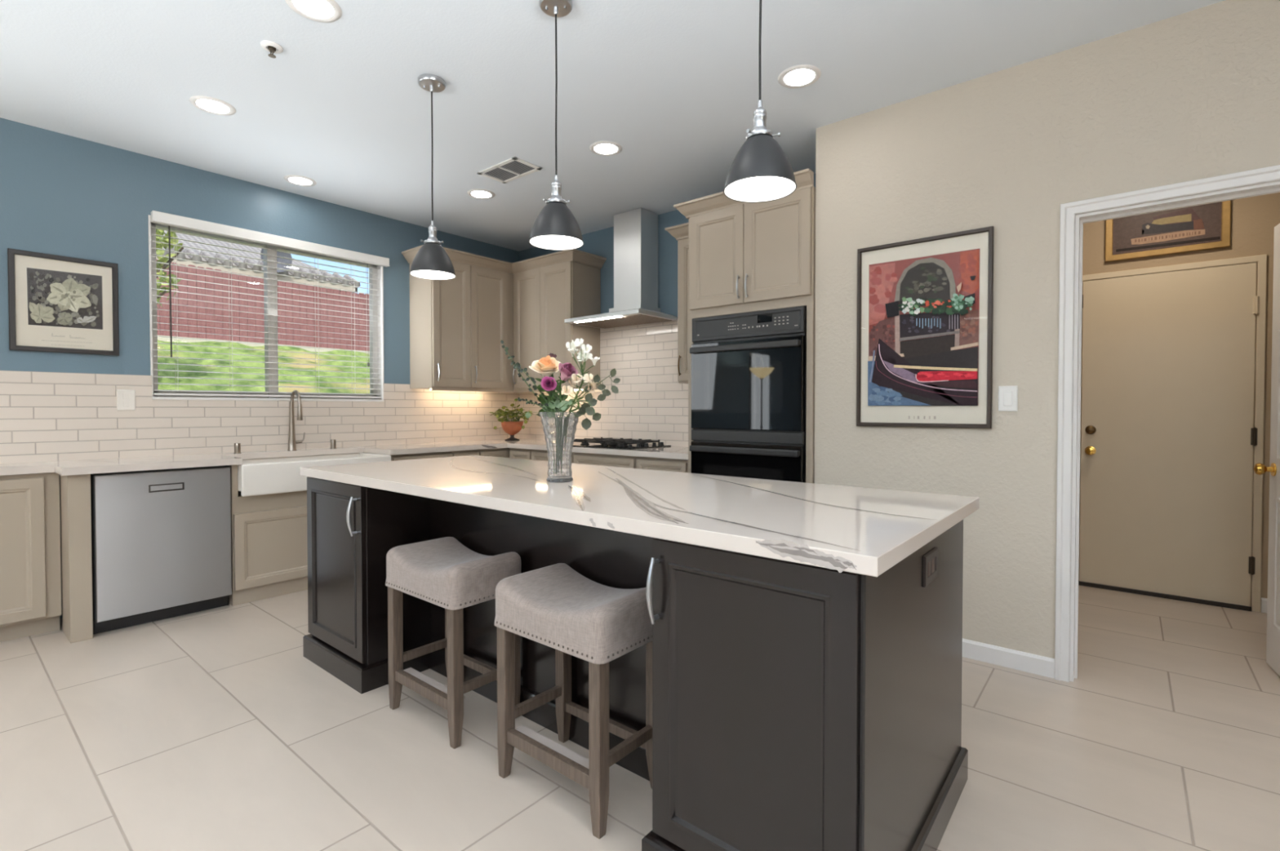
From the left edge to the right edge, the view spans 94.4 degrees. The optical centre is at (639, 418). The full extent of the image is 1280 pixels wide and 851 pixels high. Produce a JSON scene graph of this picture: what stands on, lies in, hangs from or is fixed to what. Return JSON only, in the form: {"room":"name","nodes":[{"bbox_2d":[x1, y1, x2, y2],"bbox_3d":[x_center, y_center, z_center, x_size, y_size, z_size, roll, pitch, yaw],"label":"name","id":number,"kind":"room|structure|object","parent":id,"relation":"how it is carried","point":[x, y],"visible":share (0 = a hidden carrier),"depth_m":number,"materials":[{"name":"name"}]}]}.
{"room":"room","nodes":[
{"label":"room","id":0,"kind":"room"},
{"bbox_2d":[0,117,519,618],"bbox_3d":[-3.415,-0.238,3.329,0.150,2.753,9.195,1,1,40],"label":"wall","id":1,"kind":"structure","parent":0,"point":[61,194],"depth_m":3.60,"materials":[{"name":"blue paint"}]},
{"bbox_2d":[7,248,119,355],"bbox_3d":[-3.264,-0.648,3.370,0.022,0.546,0.451,1,1,40],"label":"print","id":2,"kind":"object","parent":1,"relation":"attached to","point":[57,304],"visible":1,"depth_m":3.36},
{"bbox_2d":[26,267,102,329],"bbox_3d":[-3.261,-0.678,3.368,0.010,0.319,0.309,1,1,40],"label":"photograph","id":3,"kind":"object","parent":2,"relation":"attached to","point":[58,298],"depth_m":3.36},
{"bbox_2d":[116,390,135,410],"bbox_3d":[-3.100,-0.112,3.576,0.008,0.124,0.086,1,1,40],"label":"wall outlet","id":4,"kind":"object","parent":1,"relation":"attached to","point":[126,399],"visible":1,"depth_m":3.57,"materials":[{"name":"white plastic"}]},
{"bbox_2d":[123,393,129,399],"bbox_3d":[-3.098,-0.135,3.574,0.002,0.034,0.030,1,1,40],"label":"receptacle","id":5,"kind":"object","parent":4,"relation":"attached to","point":[126,396],"depth_m":3.57,"materials":[{"name":"white plastic"}]},
{"bbox_2d":[123,401,129,407],"bbox_3d":[-3.098,-0.088,3.575,0.002,0.034,0.030,1,1,40],"label":"receptacle","id":6,"kind":"object","parent":4,"relation":"attached to","point":[126,404],"depth_m":3.57,"materials":[{"name":"white plastic"}]},
{"bbox_2d":[0,370,519,463],"bbox_3d":[-2.513,-0.023,4.303,0.008,0.512,4.140,1,1,40],"label":"backsplash","id":7,"kind":"structure","parent":1,"relation":"attached to","point":[45,416],"depth_m":3.83,"materials":[{"name":"white tile"}]},
{"bbox_2d":[148,214,383,401],"bbox_3d":[-2.612,-0.698,4.285,0.162,1.140,1.492,1,1,40],"label":"window","id":8,"kind":"structure","parent":1,"relation":"in","point":[380,322],"depth_m":4.25,"materials":[{"name":"white paint"}]},
{"bbox_2d":[151,210,389,398],"bbox_3d":[-2.549,-0.723,4.260,0.117,1.134,1.510,1,1,40],"label":"window blind","id":9,"kind":"object","parent":8,"relation":"attached to","point":[157,217],"visible":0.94,"depth_m":4.12,"materials":[{"name":"white plastic"}]},
{"bbox_2d":[401,244,513,392],"bbox_3d":[-1.437,-0.815,5.281,0.405,1.155,1.230,1,1,40],"label":"upper cabinet","id":10,"kind":"object","parent":1,"relation":"attached to","point":[458,326],"visible":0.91,"depth_m":5.00,"materials":[{"name":"beige paint"}]},
{"bbox_2d":[431,387,513,392],"bbox_3d":[-1.424,-0.245,5.112,0.014,0.021,0.820,1,1,40],"label":"light","id":11,"kind":"object","parent":10,"relation":"attached to","point":[465,389],"depth_m":5.12,"materials":[{"name":"beige paint"}]},
{"bbox_2d":[0,0,1225,251],"bbox_3d":[-0.557,-1.634,0.947,7.600,0.120,9.495,1,1,40],"label":"ceiling","id":12,"kind":"structure","parent":0,"point":[344,108],"depth_m":2.82,"materials":[{"name":"paint"}]},
{"bbox_2d":[189,95,235,115],"bbox_3d":[-2.195,-1.608,3.048,0.196,0.010,0.196,1,1,40],"label":"recessed light","id":13,"kind":"object","parent":12,"relation":"in","point":[212,105],"visible":1,"depth_m":3.04,"materials":[{"name":"white paint"}]},
{"bbox_2d":[260,40,283,57],"bbox_3d":[-1.583,-1.580,2.549,0.084,0.042,0.084,1,1,40],"label":"sprinkler","id":14,"kind":"object","parent":12,"relation":"attached to","point":[273,47],"visible":1,"depth_m":2.54,"materials":[{"name":"white paint"}]},
{"bbox_2d":[283,174,316,186],"bbox_3d":[-2.321,-1.625,4.050,0.196,0.010,0.196,1,1,40],"label":"recessed light","id":15,"kind":"object","parent":12,"relation":"in","point":[299,180],"visible":1,"depth_m":4.04,"materials":[{"name":"white paint"}]},
{"bbox_2d":[284,0,342,22],"bbox_3d":[-1.261,-1.595,2.290,0.196,0.010,0.196,1,1,40],"label":"recessed light","id":16,"kind":"object","parent":12,"relation":"in","point":[319,11],"visible":1,"depth_m":2.31,"materials":[{"name":"white paint"}]},
{"bbox_2d":[408,74,456,279],"bbox_3d":[-0.991,-1.145,2.827,0.211,0.920,0.211,1,1,40],"label":"pendant lamp","id":17,"kind":"object","parent":12,"relation":"hanging from","point":[432,261],"visible":1,"depth_m":2.79,"materials":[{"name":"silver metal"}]},
{"bbox_2d":[420,221,444,244],"bbox_3d":[-0.994,-0.887,2.822,0.105,0.117,0.098,1,1,40],"label":"socket","id":18,"kind":"object","parent":17,"relation":"attached to","point":[432,240],"depth_m":2.81,"materials":[{"name":"silver metal"}]},
{"bbox_2d":[411,270,453,278],"bbox_3d":[-0.991,-0.698,2.834,0.198,0.004,0.198,1,1,40],"label":"diffuser","id":19,"kind":"object","parent":17,"relation":"attached to","point":[416,273],"depth_m":2.84,"materials":[{"name":"white glass"}]},
{"bbox_2d":[466,189,494,199],"bbox_3d":[-1.153,-1.629,4.300,0.196,0.010,0.196,1,1,40],"label":"recessed light","id":20,"kind":"object","parent":12,"relation":"in","point":[476,193],"visible":1,"depth_m":4.29,"materials":[{"name":"white paint"}]},
{"bbox_2d":[476,156,542,183],"bbox_3d":[-0.854,-1.620,3.873,0.390,0.009,0.226,1,1,40],"label":"ceiling vent","id":21,"kind":"object","parent":12,"relation":"in","point":[513,168],"visible":1,"depth_m":3.86,"materials":[{"name":"white plastic"}]},
{"bbox_2d":[528,0,583,250],"bbox_3d":[-0.322,-1.136,2.275,0.211,0.920,0.211,1,1,40],"label":"pendant lamp","id":22,"kind":"object","parent":12,"relation":"hanging from","point":[555,228],"visible":1,"depth_m":2.25,"materials":[{"name":"silver metal"}]},
{"bbox_2d":[530,235,582,247],"bbox_3d":[-0.322,-0.688,2.283,0.198,0.004,0.198,1,1,40],"label":"diffuser","id":23,"kind":"object","parent":22,"relation":"attached to","point":[536,241],"depth_m":2.29,"materials":[{"name":"white glass"}]},
{"bbox_2d":[542,175,570,205],"bbox_3d":[-0.325,-0.877,2.271,0.105,0.117,0.098,1,1,40],"label":"socket","id":24,"kind":"object","parent":22,"relation":"attached to","point":[556,199],"depth_m":2.26,"materials":[{"name":"silver metal"}]},
{"bbox_2d":[589,141,622,155],"bbox_3d":[-0.204,-1.616,3.548,0.196,0.010,0.196,1,1,40],"label":"recessed light","id":25,"kind":"object","parent":12,"relation":"in","point":[600,148],"visible":1,"depth_m":3.54,"materials":[{"name":"white paint"}]},
{"bbox_2d":[723,0,796,203],"bbox_3d":[0.349,-1.127,1.722,0.211,0.920,0.211,1,1,40],"label":"pendant lamp","id":26,"kind":"object","parent":12,"relation":"hanging from","point":[761,171],"visible":1,"depth_m":1.69,"materials":[{"name":"silver metal"}]},
{"bbox_2d":[725,176,794,199],"bbox_3d":[0.349,-0.679,1.729,0.198,0.004,0.198,1,1,40],"label":"diffuser","id":27,"kind":"object","parent":26,"relation":"attached to","point":[736,187],"depth_m":1.73,"materials":[{"name":"white glass"}]},
{"bbox_2d":[746,100,780,140],"bbox_3d":[0.346,-0.868,1.717,0.105,0.117,0.098,1,1,40],"label":"socket","id":28,"kind":"object","parent":26,"relation":"attached to","point":[760,130],"depth_m":1.71,"materials":[{"name":"silver metal"}]},
{"bbox_2d":[777,64,821,88],"bbox_3d":[0.748,-1.603,2.781,0.196,0.010,0.196,1,1,40],"label":"recessed light","id":29,"kind":"object","parent":12,"relation":"in","point":[801,76],"visible":1,"depth_m":2.77,"materials":[{"name":"white paint"}]},
{"bbox_2d":[0,585,1279,850],"bbox_3d":[-0.557,1.228,0.996,7.600,0.100,9.495,1,1,40],"label":"floor","id":30,"kind":"structure","parent":0,"point":[211,730],"depth_m":2.05,"materials":[{"name":"tile"}]},
{"bbox_2d":[0,472,62,642],"bbox_3d":[-3.447,0.718,2.929,0.310,0.855,0.812,1,1,40],"label":"base cabinet","id":31,"kind":"object","parent":30,"relation":"on","point":[30,560],"visible":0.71,"depth_m":3.06,"materials":[{"name":"beige paint"}]},
{"bbox_2d":[0,438,688,475],"bbox_3d":[-1.567,0.256,3.516,2.458,0.042,4.142,1,1,40],"label":"countertop","id":32,"kind":"structure","parent":31,"relation":"on","point":[68,468],"depth_m":3.94,"materials":[{"name":"white stone"}]},
{"bbox_2d":[234,443,241,453],"bbox_3d":[-2.686,0.196,3.954,0.042,0.066,0.041,1,1,40],"label":"air gap","id":33,"kind":"object","parent":32,"relation":"on","point":[237,446],"visible":1,"depth_m":3.94,"materials":[{"name":"silver metal"}]},
{"bbox_2d":[287,390,305,450],"bbox_3d":[-2.429,0.012,4.174,0.108,0.427,0.169,0,1,-24],"label":"kitchen faucet","id":34,"kind":"object","parent":32,"relation":"on","point":[292,443],"visible":1,"depth_m":4.19,"materials":[{"name":"silver metal"}]},
{"bbox_2d":[226,453,391,497],"bbox_3d":[-2.260,0.364,4.051,0.457,0.195,0.936,1,1,40],"label":"sink","id":35,"kind":"object","parent":32,"relation":"in","point":[266,476],"visible":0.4,"depth_m":3.75,"materials":[{"name":"white ceramic"}]},
{"bbox_2d":[329,439,336,448],"bbox_3d":[-2.293,0.188,4.429,0.042,0.066,0.041,1,1,40],"label":"air gap","id":36,"kind":"object","parent":32,"relation":"on","point":[333,442],"visible":1,"depth_m":4.41,"materials":[{"name":"silver metal"}]},
{"bbox_2d":[488,398,533,440],"bbox_3d":[-1.161,0.008,5.490,0.522,0.390,0.373,1,1,40],"label":"potted plant","id":37,"kind":"object","parent":32,"relation":"on","point":[511,428],"visible":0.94,"depth_m":5.46,"materials":[{"name":"green plant"}]},
{"bbox_2d":[500,421,523,435],"bbox_3d":[-1.190,0.089,5.521,0.210,0.130,0.206,1,1,40],"label":"bowl","id":38,"kind":"object","parent":37,"relation":"on","point":[511,428],"depth_m":5.45,"materials":[{"name":"ceramic"}]},
{"bbox_2d":[573,437,671,449],"bbox_3d":[-0.203,0.190,4.708,0.760,0.052,0.490,1,1,40],"label":"gas cooktop","id":39,"kind":"object","parent":32,"relation":"in","point":[611,443],"visible":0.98,"depth_m":4.57,"materials":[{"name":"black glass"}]},
{"bbox_2d":[60,474,93,643],"bbox_3d":[-2.969,0.713,3.122,0.262,0.857,0.086,1,1,40],"label":"end panel","id":40,"kind":"object","parent":30,"relation":"on","point":[75,490],"visible":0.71,"depth_m":3.04,"materials":[{"name":"beige paint"}]},
{"bbox_2d":[90,465,231,635],"bbox_3d":[-2.826,0.711,3.468,0.502,0.850,0.610,1,1,40],"label":"dishwasher","id":41,"kind":"object","parent":30,"relation":"on","point":[161,540],"visible":0.97,"depth_m":3.28,"materials":[{"name":"silver metal"}]},
{"bbox_2d":[228,454,387,606],"bbox_3d":[-2.330,0.696,4.106,0.535,0.857,0.990,1,1,40],"label":"base cabinet","id":42,"kind":"object","parent":30,"relation":"on","point":[269,539],"visible":0.29,"depth_m":3.71,"materials":[{"name":"beige paint"}]},
{"bbox_2d":[369,451,452,461],"bbox_3d":[-1.839,0.688,4.676,0.567,0.855,0.510,1,1,40],"label":"base cabinet","id":43,"kind":"object","parent":30,"relation":"on","point":[446,454],"visible":0.03,"depth_m":4.50,"materials":[{"name":"beige paint"}]},
{"bbox_2d":[385,537,520,749],"bbox_3d":[-0.734,0.833,2.328,0.495,0.644,0.325,1,1,40],"label":"counter stool","id":44,"kind":"object","parent":30,"relation":"on","point":[445,573],"visible":0.88,"depth_m":2.22,"materials":[{"name":"beige fabric"}]},
{"bbox_2d":[451,449,478,457],"bbox_3d":[-1.599,0.683,4.968,0.567,0.855,0.239,1,1,40],"label":"base cabinet","id":45,"kind":"object","parent":30,"relation":"on","point":[473,452],"visible":0.06,"depth_m":4.80,"materials":[{"name":"beige paint"}]},
{"bbox_2d":[477,448,510,457],"bbox_3d":[-1.260,0.675,5.403,0.535,0.855,0.856,1,1,40],"label":"base cabinet","id":46,"kind":"object","parent":30,"relation":"on","point":[499,452],"visible":0.12,"depth_m":5.04,"materials":[{"name":"beige paint"}]},
{"bbox_2d":[509,448,532,459],"bbox_3d":[-0.857,0.678,5.232,0.295,0.855,0.597,1,1,40],"label":"base cabinet","id":47,"kind":"object","parent":30,"relation":"on","point":[515,453],"visible":0.04,"depth_m":5.01,"materials":[{"name":"beige paint"}]},
{"bbox_2d":[531,449,574,463],"bbox_3d":[-0.549,0.682,4.978,0.496,0.855,0.597,1,1,40],"label":"base cabinet","id":48,"kind":"object","parent":30,"relation":"on","point":[536,455],"visible":0.04,"depth_m":4.85,"materials":[{"name":"beige paint"}]},
{"bbox_2d":[494,563,652,839],"bbox_3d":[-0.194,0.841,1.893,0.495,0.644,0.325,1,1,40],"label":"counter stool","id":49,"kind":"object","parent":30,"relation":"on","point":[556,606],"visible":0.86,"depth_m":1.80,"materials":[{"name":"beige fabric"}]},
{"bbox_2d":[573,452,636,468],"bbox_3d":[-0.101,0.688,4.629,0.631,0.855,0.565,1,1,40],"label":"base cabinet","id":50,"kind":"object","parent":30,"relation":"on","point":[612,460],"visible":0.15,"depth_m":4.39,"materials":[{"name":"beige paint"}]},
{"bbox_2d":[302,476,968,850],"bbox_3d":[-0.292,0.717,2.366,2.670,0.875,1.002,1,1,40],"label":"kitchen island","id":51,"kind":"object","parent":30,"relation":"on","point":[797,707],"visible":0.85,"depth_m":1.45,"materials":[{"name":"black wood"}]},
{"bbox_2d":[299,455,978,577],"bbox_3d":[-0.276,0.259,2.362,2.698,0.049,0.989,1,1,40],"label":"island countertop","id":52,"kind":"structure","parent":51,"relation":"on","point":[866,531],"depth_m":1.74,"materials":[{"name":"white stone"}]},
{"bbox_2d":[538,412,578,483],"bbox_3d":[-0.311,0.108,2.297,0.160,0.269,0.160,1,1,40],"label":"crystal vase","id":53,"kind":"object","parent":52,"relation":"on","point":[559,428],"visible":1,"depth_m":2.25,"materials":[{"name":"clear glass"}]},
{"bbox_2d":[500,340,551,412],"bbox_3d":[-0.432,-0.060,2.417,0.370,0.543,0.056,1,1,40],"label":"eucalyptus sprig","id":54,"kind":"object","parent":53,"relation":"in","point":[506,349],"visible":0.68,"depth_m":2.49,"materials":[{"name":"green plant"}]},
{"bbox_2d":[511,361,553,412],"bbox_3d":[-0.436,-0.012,2.373,0.317,0.448,0.055,1,1,41],"label":"eucalyptus sprig","id":55,"kind":"object","parent":53,"relation":"in","point":[517,365],"visible":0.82,"depth_m":2.36,"materials":[{"name":"green plant"}]},
{"bbox_2d":[517,397,548,412],"bbox_3d":[-0.400,0.064,2.313,0.202,0.297,0.034,0,1,22],"label":"eucalyptus sprig","id":56,"kind":"object","parent":53,"relation":"in","point":[518,398],"visible":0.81,"depth_m":2.31,"materials":[{"name":"green plant"}]},
{"bbox_2d":[528,355,560,417],"bbox_3d":[-0.372,-0.018,2.328,0.138,0.460,0.140,-1,1,-39],"label":"rose","id":57,"kind":"object","parent":53,"relation":"in","point":[547,366],"visible":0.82,"depth_m":2.31,"materials":[{"name":"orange plant"}]},
{"bbox_2d":[536,376,559,413],"bbox_3d":[-0.355,0.025,2.312,0.094,0.374,0.156,0,1,-5],"label":"rose","id":58,"kind":"object","parent":53,"relation":"in","point":[547,385],"visible":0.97,"depth_m":2.29,"materials":[{"name":"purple plant"}]},
{"bbox_2d":[524,399,575,418],"bbox_3d":[-0.345,0.068,2.310,0.258,0.290,0.065,1,1,44],"label":"branch","id":59,"kind":"object","parent":53,"relation":"in","point":[562,406],"visible":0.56,"depth_m":2.28,"materials":[{"name":"green plant"}]},
{"bbox_2d":[546,353,559,394],"bbox_3d":[-0.334,-0.026,2.377,0.152,0.477,0.096,1,1,40],"label":"bud","id":60,"kind":"object","parent":53,"relation":"in","point":[551,355],"visible":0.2,"depth_m":2.38,"materials":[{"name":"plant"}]},
{"bbox_2d":[546,362,577,412],"bbox_3d":[-0.298,0.000,2.274,0.146,0.428,0.102,1,1,40],"label":"rose","id":61,"kind":"object","parent":53,"relation":"in","point":[566,370],"visible":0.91,"depth_m":2.25,"materials":[{"name":"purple plant"}]},
{"bbox_2d":[561,373,598,417],"bbox_3d":[-0.237,0.023,2.206,0.211,0.382,0.080,1,1,40],"label":"flower","id":62,"kind":"object","parent":53,"relation":"in","point":[570,388],"visible":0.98,"depth_m":2.20,"materials":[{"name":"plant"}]},
{"bbox_2d":[564,393,600,430],"bbox_3d":[-0.229,0.060,2.203,0.233,0.308,0.092,1,1,40],"label":"branch","id":63,"kind":"object","parent":53,"relation":"in","point":[586,424],"visible":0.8,"depth_m":2.17,"materials":[{"name":"green plant"}]},
{"bbox_2d":[565,338,599,411],"bbox_3d":[-0.232,-0.043,2.228,0.223,0.514,0.079,1,1,40],"label":"white alstroemeria","id":64,"kind":"object","parent":53,"relation":"in","point":[586,355],"visible":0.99,"depth_m":2.21,"materials":[{"name":"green plant"}]},
{"bbox_2d":[562,368,620,412],"bbox_3d":[-0.189,0.017,2.189,0.310,0.396,0.062,1,1,40],"label":"branch","id":65,"kind":"object","parent":53,"relation":"in","point":[606,393],"visible":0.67,"depth_m":2.13,"materials":[{"name":"green plant"}]},
{"bbox_2d":[923,547,937,587],"bbox_3d":[0.772,0.393,1.573,0.006,0.080,0.130,1,1,40],"label":"power outlet","id":66,"kind":"object","parent":51,"relation":"attached to","point":[930,554],"depth_m":1.56,"materials":[{"name":"brown plastic"}]},
{"bbox_2d":[927,558,934,576],"bbox_3d":[0.772,0.393,1.572,0.002,0.046,0.062,1,1,40],"label":"socket","id":67,"kind":"object","parent":51,"relation":"attached to","point":[931,562],"depth_m":1.57,"materials":[{"name":"plastic"}]},
{"bbox_2d":[636,456,688,472],"bbox_3d":[0.332,0.695,4.272,0.484,0.855,0.565,1,1,40],"label":"base cabinet","id":68,"kind":"object","parent":30,"relation":"on","point":[642,463],"visible":0.16,"depth_m":4.05,"materials":[{"name":"beige paint"}]},
{"bbox_2d":[673,168,815,483],"bbox_3d":[0.786,-0.124,3.813,0.914,2.507,0.685,1,1,40],"label":"tall cabinet","id":69,"kind":"object","parent":30,"relation":"on","point":[744,257],"visible":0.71,"depth_m":3.52,"materials":[{"name":"beige paint"}]},
{"bbox_2d":[688,306,806,483],"bbox_3d":[0.785,0.070,3.763,0.760,1.422,0.598,1,1,40],"label":"wall oven","id":70,"kind":"object","parent":69,"relation":"in","point":[748,370],"visible":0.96,"depth_m":3.52,"materials":[{"name":"black glass"}]},
{"bbox_2d":[519,173,815,316],"bbox_3d":[0.120,-0.265,4.888,3.320,2.753,0.120,1,1,40],"label":"wall","id":71,"kind":"structure","parent":0,"point":[600,242],"depth_m":4.77,"materials":[{"name":"blue paint"}]},
{"bbox_2d":[511,248,606,392],"bbox_3d":[-0.751,-0.815,5.252,0.860,1.155,0.407,1,1,40],"label":"upper cabinet","id":72,"kind":"object","parent":71,"relation":"attached to","point":[550,289],"visible":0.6,"depth_m":5.10,"materials":[{"name":"beige paint"}]},
{"bbox_2d":[513,388,573,392],"bbox_3d":[-0.859,-0.246,5.189,0.788,0.021,0.014,1,1,40],"label":"light","id":73,"kind":"object","parent":72,"relation":"attached to","point":[515,390],"depth_m":5.33,"materials":[{"name":"beige paint"}]},
{"bbox_2d":[519,320,688,447],"bbox_3d":[-0.241,-0.286,5.103,2.472,1.012,0.008,1,1,40],"label":"tile backsplash","id":74,"kind":"structure","parent":71,"relation":"attached to","point":[650,402],"depth_m":4.92,"materials":[{"name":"white tile"}]},
{"bbox_2d":[564,208,677,328],"bbox_3d":[-0.157,-1.201,4.703,0.777,0.870,0.476,1,1,40],"label":"range hood","id":75,"kind":"object","parent":71,"relation":"attached to","point":[635,231],"visible":1,"depth_m":4.67,"materials":[{"name":"silver metal"}]},
{"bbox_2d":[665,222,688,383],"bbox_3d":[0.440,-0.805,4.269,0.345,1.101,0.407,1,1,40],"label":"upper cabinet","id":76,"kind":"object","parent":71,"relation":"attached to","point":[680,232],"visible":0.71,"depth_m":4.18,"materials":[{"name":"beige paint"}]},
{"bbox_2d":[813,0,1279,666],"bbox_3d":[2.544,-0.218,2.107,3.960,2.753,0.120,1,1,40],"label":"wall","id":77,"kind":"structure","parent":0,"point":[1194,95],"depth_m":2.71,"materials":[{"name":"beige paint"}]},
{"bbox_2d":[856,226,994,428],"bbox_3d":[1.397,-0.427,2.954,0.627,0.938,0.028,1,1,40],"label":"poster","id":78,"kind":"object","parent":77,"relation":"attached to","point":[925,306],"visible":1,"depth_m":2.94,"materials":[{"name":"paper"}]},
{"bbox_2d":[867,248,979,405],"bbox_3d":[1.395,-0.435,2.949,0.513,0.742,0.019,1,1,40],"label":"print","id":79,"kind":"object","parent":78,"relation":"attached to","point":[923,308],"depth_m":2.94},
{"bbox_2d":[998,386,1017,411],"bbox_3d":[1.693,-0.092,2.727,0.076,0.117,0.010,1,1,40],"label":"light switch","id":80,"kind":"object","parent":77,"relation":"attached to","point":[1007,395],"visible":1,"depth_m":2.72,"materials":[{"name":"white plastic"}]},
{"bbox_2d":[962,638,1054,679],"bbox_3d":[1.406,1.102,2.982,1.120,0.084,0.014,1,1,40],"label":"baseboard","id":81,"kind":"structure","parent":77,"relation":"attached to","point":[1040,665],"depth_m":2.73,"materials":[{"name":"white paint"}]},
{"bbox_2d":[1054,164,1279,682],"bbox_3d":[2.226,0.112,2.361,0.912,2.085,0.142,1,1,40],"label":"trim","id":82,"kind":"structure","parent":77,"relation":"attached to","point":[1071,234],"depth_m":2.58,"materials":[{"name":"white paint"}]},
{"bbox_2d":[1253,223,1279,676],"bbox_3d":[2.716,0.132,2.448,0.167,2.018,0.728,1,1,38],"label":"door","id":83,"kind":"structure","parent":77,"relation":"in","point":[1273,648],"depth_m":2.69,"materials":[{"name":"white paint"}]},
{"bbox_2d":[1078,192,1279,606],"bbox_3d":[3.741,-0.241,3.463,3.840,2.753,0.120,1,1,40],"label":"wall","id":84,"kind":"structure","parent":0,"point":[1254,220],"depth_m":3.49,"materials":[{"name":"paint"}]},
{"bbox_2d":[1105,200,1231,262],"bbox_3d":[3.295,-1.191,3.720,0.586,0.320,0.026,1,1,40],"label":"picture","id":85,"kind":"object","parent":84,"relation":"attached to","point":[1206,226],"visible":0.88,"depth_m":3.71,"materials":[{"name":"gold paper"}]},
{"bbox_2d":[1114,202,1220,252],"bbox_3d":[3.295,-1.203,3.720,0.500,0.244,0.001,1,1,40],"label":"print","id":86,"kind":"object","parent":85,"relation":"attached to","point":[1197,225],"depth_m":3.71},
{"bbox_2d":[1078,254,1266,612],"bbox_3d":[3.288,0.086,3.735,0.899,2.091,0.106,1,1,40],"label":"door","id":87,"kind":"structure","parent":84,"relation":"in","point":[1169,435],"depth_m":3.70,"materials":[{"name":"beige wood"}]},
{"bbox_2d":[1261,597,1267,613],"bbox_3d":[4.413,1.105,2.845,1.988,0.084,0.014,1,1,40],"label":"baseboard","id":88,"kind":"structure","parent":84,"relation":"attached to","point":[1264,601],"depth_m":3.47,"materials":[{"name":"white paint"}]},
{"label":"outside","id":89,"kind":"structure","parent":0,"visible":0},
{"bbox_2d":[157,340,369,394],"bbox_3d":[-4.918,-0.110,10.538,11.000,2.850,18.000,1,1,40],"label":"ground cover","id":90,"kind":"structure","parent":89,"point":[226,344],"depth_m":9.49,"materials":[{"name":"green plant"}]},
{"bbox_2d":[155,229,183,308],"bbox_3d":[-6.108,-1.673,7.145,1.013,3.100,1.238,1,1,40],"label":"tree","id":91,"kind":"object","parent":90,"relation":"on","point":[159,252],"visible":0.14,"depth_m":7.26,"materials":[{"name":"green plant"}]},
{"bbox_2d":[155,259,369,354],"bbox_3d":[-7.619,-2.237,12.736,0.130,1.628,14.009,1,1,40],"label":"fence","id":92,"kind":"object","parent":90,"relation":"on","point":[179,268],"visible":0.15,"depth_m":12.25,"materials":[{"name":"brick"}]},
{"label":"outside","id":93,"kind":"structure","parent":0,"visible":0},
{"bbox_2d":[155,230,360,330],"bbox_3d":[-15.883,-3.697,15.562,8.613,4.250,13.110,1,1,40],"label":"neighbor house","id":94,"kind":"structure","parent":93,"point":[185,237],"depth_m":16.48,"materials":[{"name":"paint"}]},
{"bbox_2d":[260,248,263,263],"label":"satellite dish","id":95,"kind":"object","parent":94,"relation":"attached to","point":[262,251],"depth_m":15.48,"materials":[{"name":"grey metal"}]},
{"bbox_2d":[276,251,292,272],"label":"satellite dish","id":96,"kind":"object","parent":94,"relation":"attached to","point":[283,260],"depth_m":15.90,"materials":[{"name":"grey metal"}]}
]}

